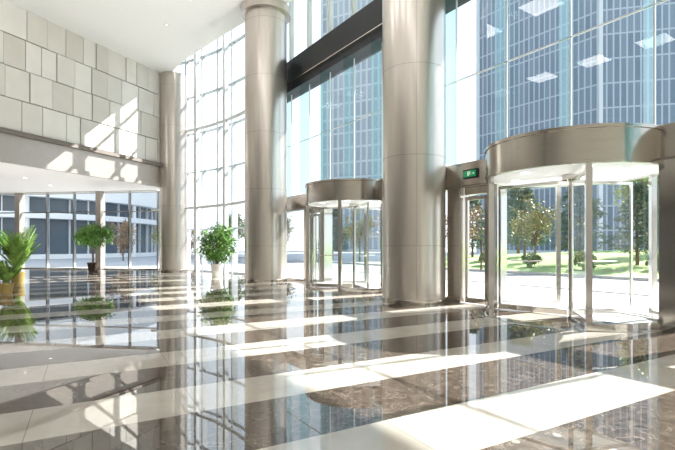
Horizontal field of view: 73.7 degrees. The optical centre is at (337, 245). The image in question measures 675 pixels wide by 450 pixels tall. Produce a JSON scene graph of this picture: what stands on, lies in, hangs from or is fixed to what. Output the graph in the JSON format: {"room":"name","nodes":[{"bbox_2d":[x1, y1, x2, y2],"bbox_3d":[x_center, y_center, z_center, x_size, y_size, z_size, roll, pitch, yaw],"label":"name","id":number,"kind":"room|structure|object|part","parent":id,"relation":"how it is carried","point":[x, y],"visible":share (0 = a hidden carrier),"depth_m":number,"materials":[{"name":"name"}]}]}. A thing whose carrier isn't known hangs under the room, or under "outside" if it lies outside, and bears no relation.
{"room":"lobby","nodes":[
{"label":"lobby","id":0,"kind":"room"},
{"bbox_2d":[0,283,14,293],"bbox_3d":[-9.350,1.200,12.700,0.382,0.300,0.382,0,0,0],"label":"pot","id":1,"kind":"object","parent":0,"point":[5,288],"depth_m":12.59,"materials":[{"name":"gold metal"}]},
{"bbox_2d":[11,272,25,284],"bbox_3d":[-11.300,1.140,15.900,0.466,0.420,0.466,0,0,0],"label":"pot","id":2,"kind":"object","parent":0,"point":[18,279],"depth_m":15.77,"materials":[{"name":"gold metal"}]},
{"bbox_2d":[0,190,158,193],"bbox_3d":[-22.100,-7.900,27.300,24.042,9.500,0.300,0,0,8],"label":"wall","id":3,"kind":"structure","parent":0,"point":[132,190],"depth_m":26.10,"materials":[{"name":"paint"}]},
{"bbox_2d":[0,0,160,192],"bbox_3d":[-21.474,-6.060,10.167,24.652,5.980,37.067,0,0,0],"label":"wall","id":4,"kind":"structure","parent":0,"point":[77,114],"depth_m":19.32,"materials":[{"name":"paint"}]},
{"bbox_2d":[5,0,292,72],"bbox_3d":[-5.288,-11.000,9.721,57.423,3.900,38.557,0,0,0],"label":"ceiling","id":5,"kind":"structure","parent":0,"point":[135,30],"depth_m":18.22,"materials":[{"name":"paint"}]},
{"bbox_2d":[0,269,674,449],"bbox_3d":[-8.750,1.350,10.000,50.500,0.001,38.000,0,0,0],"label":"floor","id":6,"kind":"structure","parent":0,"point":[104,359],"depth_m":4.84,"materials":[{"name":"stone"}]},
{"bbox_2d":[0,260,23,293],"bbox_3d":[-9.380,0.880,12.691,0.776,0.940,0.730,0,0,25],"label":"potted palm","id":7,"kind":"object","parent":6,"relation":"on","point":[6,274],"visible":1,"depth_m":12.62,"materials":[{"name":"green plant"}]},
{"bbox_2d":[0,225,40,284],"bbox_3d":[-11.300,0.309,15.939,1.565,2.082,1.664,0,0,0],"label":"potted palm","id":8,"kind":"object","parent":6,"relation":"on","point":[18,250],"visible":0.94,"depth_m":15.68,"materials":[{"name":"green plant"}]},
{"bbox_2d":[0,190,158,269],"bbox_3d":[-22.083,-0.900,27.297,24.077,4.500,0.400,0,0,8],"label":"frames","id":9,"kind":"object","parent":6,"relation":"on","point":[19,212],"visible":0.76,"depth_m":26.23,"materials":[{"name":"silver metal"}]},
{"bbox_2d":[72,222,117,271],"bbox_3d":[-12.545,0.039,23.227,1.974,2.621,2.249,0,0,0],"label":"ficus tree","id":10,"kind":"object","parent":6,"relation":"on","point":[89,236],"visible":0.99,"depth_m":23.00,"materials":[{"name":"green plant"}]},
{"bbox_3d":[-12.600,1.100,23.200,0.572,0.500,0.572,0,0,0],"label":"pot","id":11,"kind":"part","parent":10,"relation":"part of","materials":[{"name":"brown ceramic"}]},
{"bbox_2d":[159,71,186,269],"bbox_3d":[-8.750,-3.850,24.000,1.400,10.400,1.400,0,0,0],"label":"column","id":12,"kind":"structure","parent":6,"relation":"on","point":[173,97],"depth_m":23.38,"materials":[{"name":"silver metal"}]},
{"bbox_2d":[159,84,187,271],"bbox_3d":[-8.750,-3.850,24.000,1.450,10.400,1.450,0,0,0],"label":"rings","id":13,"kind":"object","parent":12,"relation":"attached to","point":[184,270],"visible":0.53,"depth_m":23.40,"materials":[{"name":"metal"}]},
{"bbox_2d":[151,27,244,273],"bbox_3d":[-6.710,-5.650,23.003,8.732,14.000,1.382,0,0,39],"label":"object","id":14,"kind":"object","parent":6,"relation":"on","point":[222,124],"visible":0.54,"depth_m":23.08,"materials":[{"name":"silver metal"}]},
{"bbox_2d":[195,221,237,275],"bbox_3d":[-5.410,0.120,20.167,1.829,2.460,1.859,0,0,0],"label":"ficus tree","id":15,"kind":"object","parent":6,"relation":"on","point":[217,244],"visible":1,"depth_m":19.94,"materials":[{"name":"green plant"}]},
{"bbox_3d":[-5.410,1.075,20.200,0.594,0.550,0.594,0,0,0],"label":"pot","id":16,"kind":"part","parent":15,"relation":"part of","materials":[{"name":"white ceramic"}]},
{"bbox_2d":[245,6,286,279],"bbox_3d":[-2.730,-3.850,17.200,1.580,10.400,1.580,0,0,0],"label":"column","id":17,"kind":"structure","parent":6,"relation":"on","point":[265,36],"depth_m":16.51,"materials":[{"name":"silver metal"}]},
{"bbox_2d":[241,0,290,282],"bbox_3d":[-2.730,-3.850,17.200,1.860,10.400,1.860,0,0,0],"label":"rings","id":18,"kind":"object","parent":17,"relation":"attached to","point":[281,5],"visible":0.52,"depth_m":16.51,"materials":[{"name":"metal"}]},
{"bbox_2d":[305,287,380,292],"bbox_3d":[0.534,1.347,14.395,3.160,0.005,3.160,0,0,0],"label":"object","id":19,"kind":"structure","parent":6,"relation":"on","point":[309,287],"depth_m":13.31,"materials":[{"name":"silver metal"}]},
{"bbox_2d":[306,200,380,292],"bbox_3d":[0.534,0.015,14.395,2.498,2.670,3.100,0,0,-34],"label":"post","id":20,"kind":"object","parent":6,"relation":"on","point":[339,282],"visible":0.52,"depth_m":14.45,"materials":[{"name":"silver metal"}]},
{"bbox_2d":[305,178,381,208],"bbox_3d":[0.534,-1.625,14.395,3.140,0.610,3.140,0,0,0],"label":"canopy band","id":21,"kind":"object","parent":20,"relation":"on","point":[346,188],"visible":0.54,"depth_m":12.95,"materials":[{"name":"silver metal"}]},
{"bbox_2d":[308,200,379,208],"bbox_3d":[0.534,-1.335,14.395,2.960,0.030,2.960,0,0,0],"label":"ceiling","id":22,"kind":"structure","parent":21,"relation":"attached to","point":[372,203],"depth_m":14.29,"materials":[{"name":"white paint"}]},
{"bbox_2d":[311,202,379,288],"bbox_3d":[0.362,0.000,14.203,2.442,2.700,2.422,0,0,0],"label":"wing frames","id":23,"kind":"object","parent":6,"relation":"on","point":[354,205],"visible":0.86,"depth_m":14.38,"materials":[{"name":"silver metal"}]},
{"bbox_2d":[382,0,445,299],"bbox_3d":[1.870,-5.650,11.050,1.530,14.000,1.530,0,0,0],"label":"column","id":24,"kind":"structure","parent":6,"relation":"on","point":[398,16],"depth_m":10.37,"materials":[{"name":"silver metal"}]},
{"bbox_2d":[287,0,470,102],"bbox_3d":[6.367,-6.600,5.785,0.700,1.200,33.200,0,0,-34],"label":"beam","id":25,"kind":"structure","parent":24,"relation":"attached to","point":[359,37],"depth_m":14.74,"materials":[{"name":"black metal"}]},
{"bbox_2d":[289,0,356,60],"bbox_3d":[6.143,-9.925,6.116,0.180,5.450,34.000,0,0,-34],"label":"upper mullions","id":26,"kind":"object","parent":25,"relation":"on","point":[309,2],"visible":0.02,"depth_m":16.68,"materials":[{"name":"white metal"}]},
{"bbox_2d":[381,0,446,304],"bbox_3d":[1.870,-5.650,11.050,1.770,14.000,1.770,0,0,0],"label":"rings","id":27,"kind":"object","parent":24,"relation":"attached to","point":[383,299],"visible":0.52,"depth_m":10.29,"materials":[{"name":"metal"}]},
{"bbox_2d":[287,122,674,331],"bbox_3d":[6.143,-0.315,6.116,0.350,3.330,34.000,0,0,-34],"label":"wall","id":28,"kind":"structure","parent":6,"relation":"on","point":[455,183],"depth_m":10.19,"materials":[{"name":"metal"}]},
{"bbox_2d":[313,209,319,281],"bbox_3d":[-0.767,-0.020,16.232,0.154,2.700,0.500,0,0,-34],"label":"frame","id":29,"kind":"object","parent":28,"relation":"attached to","point":[314,210],"visible":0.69,"depth_m":16.14,"materials":[{"name":"silver metal"}]},
{"bbox_2d":[463,168,477,178],"bbox_3d":[3.054,-1.665,10.365,0.068,0.210,0.400,0,0,-34],"label":"exit sign","id":30,"kind":"object","parent":28,"relation":"attached to","point":[470,173],"visible":1,"depth_m":10.32,"materials":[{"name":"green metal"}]},
{"bbox_2d":[464,185,486,304],"bbox_3d":[3.201,-0.020,10.374,0.154,2.700,0.650,0,0,-34],"label":"frame","id":31,"kind":"object","parent":28,"relation":"attached to","point":[478,189],"visible":0.81,"depth_m":10.45,"materials":[{"name":"silver metal"}]},
{"bbox_2d":[287,0,667,195],"bbox_3d":[5.977,-3.975,6.004,0.440,4.050,34.000,0,0,-34],"label":"mullions","id":32,"kind":"object","parent":28,"relation":"on","point":[655,3],"visible":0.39,"depth_m":9.75,"materials":[{"name":"white metal"}]},
{"bbox_2d":[498,167,632,324],"bbox_3d":[4.653,0.000,8.428,2.422,2.700,2.442,0,0,0],"label":"wing frames","id":33,"kind":"object","parent":6,"relation":"on","point":[570,179],"visible":0.83,"depth_m":8.81,"materials":[{"name":"silver metal"}]},
{"bbox_2d":[484,306,660,331],"bbox_3d":[4.460,1.347,8.600,3.160,0.005,3.160,0,0,0],"label":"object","id":34,"kind":"structure","parent":6,"relation":"on","point":[493,317],"depth_m":7.70,"materials":[{"name":"silver metal"}]},
{"bbox_2d":[485,163,659,331],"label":"door","id":35,"kind":"structure","parent":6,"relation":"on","point":[491,306],"depth_m":8.46,"materials":[{"name":"silver metal"}]},
{"bbox_2d":[484,122,662,187],"bbox_3d":[4.460,-1.625,8.600,3.140,0.610,3.140,0,0,0],"label":"canopy band","id":36,"kind":"object","parent":35,"relation":"on","point":[621,142],"visible":0.74,"depth_m":7.22,"materials":[{"name":"silver metal"}]},
{"bbox_2d":[494,163,658,186],"bbox_3d":[4.460,-1.335,8.600,2.960,0.030,2.960,0,0,0],"label":"ceiling","id":37,"kind":"structure","parent":36,"relation":"attached to","point":[601,171],"depth_m":8.38,"materials":[{"name":"white paint"}]},
{"label":"outside","id":38,"kind":"structure","parent":0,"visible":0},
{"bbox_2d":[377,250,658,277],"bbox_3d":[31.979,0.750,7.918,22.401,0.999,72.001,0,0,-34],"label":"lawn","id":39,"kind":"structure","parent":38,"point":[620,268],"depth_m":22.99,"materials":[{"name":"green plant"}]},
{"bbox_2d":[446,205,484,250],"bbox_3d":[7.980,-0.944,28.728,3.163,4.369,2.846,0,0,0],"label":"tree","id":40,"kind":"object","parent":39,"relation":"on","point":[474,208],"visible":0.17,"depth_m":28.34,"materials":[{"name":"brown plant"}]},
{"bbox_2d":[469,195,484,256],"bbox_3d":[9.842,-1.382,32.864,2.949,4.840,3.318,0,0,5],"label":"pine tree","id":41,"kind":"object","parent":39,"relation":"on","point":[471,202],"visible":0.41,"depth_m":32.44,"materials":[{"name":"green plant"}]},
{"bbox_2d":[478,250,484,261],"bbox_3d":[8.622,0.723,25.648,1.185,1.082,1.080,0,0,19],"label":"shrub","id":42,"kind":"object","parent":39,"relation":"on","point":[483,251],"visible":0.3,"depth_m":25.63,"materials":[{"name":"green plant"}]},
{"bbox_2d":[507,187,547,255],"bbox_3d":[12.221,-1.514,29.380,2.949,4.840,3.318,0,0,20],"label":"pine tree","id":43,"kind":"object","parent":39,"relation":"on","point":[526,190],"visible":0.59,"depth_m":29.10,"materials":[{"name":"green plant"}]},
{"bbox_2d":[507,187,548,253],"bbox_3d":[16.276,-2.652,40.853,5.128,7.480,4.558,0,0,-8],"label":"pine tree","id":44,"kind":"object","parent":39,"relation":"on","point":[512,190],"visible":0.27,"depth_m":40.68,"materials":[{"name":"green plant"}]},
{"bbox_2d":[521,252,542,266],"bbox_3d":[9.989,0.778,23.228,1.037,0.947,0.945,0,0,-25],"label":"shrub","id":45,"kind":"object","parent":39,"relation":"on","point":[531,256],"visible":0.82,"depth_m":23.07,"materials":[{"name":"green plant"}]},
{"bbox_2d":[507,193,561,253],"bbox_3d":[11.118,-0.967,25.451,2.835,4.080,2.448,0,0,29],"label":"autumn tree","id":46,"kind":"object","parent":39,"relation":"on","point":[539,216],"visible":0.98,"depth_m":25.40,"materials":[{"name":"green plant"}]},
{"bbox_2d":[545,186,619,252],"bbox_3d":[12.306,-1.271,22.765,2.949,4.840,3.318,0,0,0],"label":"pine tree","id":47,"kind":"object","parent":39,"relation":"on","point":[578,190],"visible":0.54,"depth_m":22.64,"materials":[{"name":"green plant"}]},
{"bbox_2d":[574,251,598,269],"bbox_3d":[11.428,0.751,20.784,1.185,1.082,1.080,0,0,33],"label":"shrub","id":48,"kind":"object","parent":39,"relation":"on","point":[580,256],"visible":0.6,"depth_m":20.67,"materials":[{"name":"green plant"}]},
{"bbox_2d":[607,180,658,264],"bbox_3d":[14.004,-0.990,21.030,2.547,4.180,2.866,0,0,24],"label":"pine tree","id":49,"kind":"object","parent":39,"relation":"on","point":[637,187],"visible":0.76,"depth_m":20.80,"materials":[{"name":"green plant"}]},
{"bbox_2d":[612,176,658,249],"bbox_3d":[21.683,-2.979,31.430,5.207,7.196,4.567,0,0,-44],"label":"broadleaf tree","id":50,"kind":"object","parent":39,"relation":"on","point":[623,188],"visible":0.07,"depth_m":31.32,"materials":[{"name":"green plant"}]},
{"bbox_2d":[623,175,658,238],"bbox_3d":[17.806,-1.939,24.640,3.217,5.280,3.620,0,0,-12],"label":"pine tree","id":51,"kind":"object","parent":39,"relation":"on","point":[658,175],"visible":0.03,"depth_m":24.73,"materials":[{"name":"green plant"}]},
{"bbox_2d":[645,253,658,270],"bbox_3d":[13.596,0.729,18.995,0.945,0.947,1.037,0,0,-34],"label":"shrub","id":52,"kind":"object","parent":39,"relation":"on","point":[647,256],"visible":0.12,"depth_m":18.98,"materials":[{"name":"green plant"}]},
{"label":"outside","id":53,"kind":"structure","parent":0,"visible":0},
{"bbox_2d":[0,248,658,322],"bbox_3d":[0.000,1.380,80.000,520.000,0.001,440.000,0,0,0],"label":"pavement","id":54,"kind":"structure","parent":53,"point":[601,300],"depth_m":14.61,"materials":[{"name":"grey concrete"}]},
{"bbox_2d":[0,191,156,259],"bbox_3d":[-40.431,-3.140,51.386,39.398,9.020,20.751,0,0,-23],"label":"podium building","id":55,"kind":"structure","parent":54,"relation":"on","point":[60,224],"depth_m":49.30,"materials":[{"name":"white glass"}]},
{"bbox_2d":[105,218,140,260],"bbox_3d":[-20.002,-0.603,41.777,3.163,4.369,2.846,0,0,-32],"label":"tree","id":56,"kind":"object","parent":54,"relation":"on","point":[123,242],"visible":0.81,"depth_m":41.75,"materials":[{"name":"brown plant"}]},
{"bbox_2d":[151,226,156,243],"bbox_3d":[-17.519,-0.685,45.961,3.150,4.533,2.720,0,0,-25],"label":"autumn tree","id":57,"kind":"object","parent":54,"relation":"on","point":[154,236],"visible":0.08,"depth_m":45.38,"materials":[{"name":"green plant"}]},
{"bbox_2d":[191,225,200,254],"bbox_3d":[-14.409,-0.405,44.178,2.847,3.932,2.561,0,0,-5],"label":"tree","id":58,"kind":"object","parent":54,"relation":"on","point":[192,231],"visible":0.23,"depth_m":43.98,"materials":[{"name":"green plant"}]},
{"bbox_2d":[228,211,244,240],"bbox_3d":[-11.046,-1.076,48.034,3.424,5.397,3.906,0,0,-32],"label":"broadleaf tree","id":59,"kind":"object","parent":54,"relation":"on","point":[242,234],"visible":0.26,"depth_m":47.66,"materials":[{"name":"green plant"}]},
{"bbox_2d":[287,220,294,245],"bbox_3d":[-6.366,-0.999,49.301,3.796,5.243,3.415,0,0,-37],"label":"tree","id":60,"kind":"object","parent":54,"relation":"on","point":[288,220],"visible":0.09,"depth_m":49.55,"materials":[{"name":"green plant"}]},
{"bbox_2d":[287,212,295,233],"bbox_3d":[-7.871,-1.690,56.987,4.882,6.746,4.280,0,0,-33],"label":"broadleaf tree","id":61,"kind":"object","parent":54,"relation":"on","point":[290,220],"visible":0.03,"depth_m":57.13,"materials":[{"name":"green plant"}]},
{"bbox_2d":[317,209,349,258],"bbox_3d":[-0.520,-1.420,46.403,3.754,6.160,4.223,0,0,4],"label":"pine tree","id":62,"kind":"object","parent":54,"relation":"on","point":[335,211],"visible":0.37,"depth_m":45.95,"materials":[{"name":"green plant"}]},
{"bbox_2d":[321,0,381,251],"bbox_3d":[8.071,-46.740,121.000,24.458,96.220,34.600,0,0,0],"label":"office tower","id":63,"kind":"structure","parent":54,"relation":"on","point":[368,73],"depth_m":108.47,"materials":[{"name":"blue glass"}]},
{"bbox_2d":[343,209,376,260],"bbox_3d":[1.986,-1.098,40.705,3.780,5.440,3.264,0,0,-35],"label":"autumn tree","id":64,"kind":"object","parent":54,"relation":"on","point":[360,235],"visible":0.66,"depth_m":40.41,"materials":[{"name":"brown plant"}]},
{"bbox_2d":[199,255,658,281],"bbox_3d":[13.649,1.300,14.826,0.160,0.140,120.000,0,0,-34],"label":"kerb","id":65,"kind":"object","parent":54,"relation":"on","point":[476,270],"depth_m":20.55,"materials":[{"name":"grey concrete"}]},
{"bbox_2d":[476,0,674,253],"bbox_3d":[43.738,-41.740,88.000,33.124,86.220,44.600,0,0,0],"label":"office tower","id":66,"kind":"structure","parent":54,"relation":"on","point":[612,63],"depth_m":73.38,"materials":[{"name":"blue glass"}]},
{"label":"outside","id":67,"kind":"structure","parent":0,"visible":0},
{"bbox_2d":[191,256,658,296],"bbox_3d":[11.290,1.363,13.227,5.500,0.015,120.000,0,0,-34],"label":"road","id":68,"kind":"structure","parent":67,"point":[599,285],"depth_m":17.18,"materials":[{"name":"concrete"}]}
]}

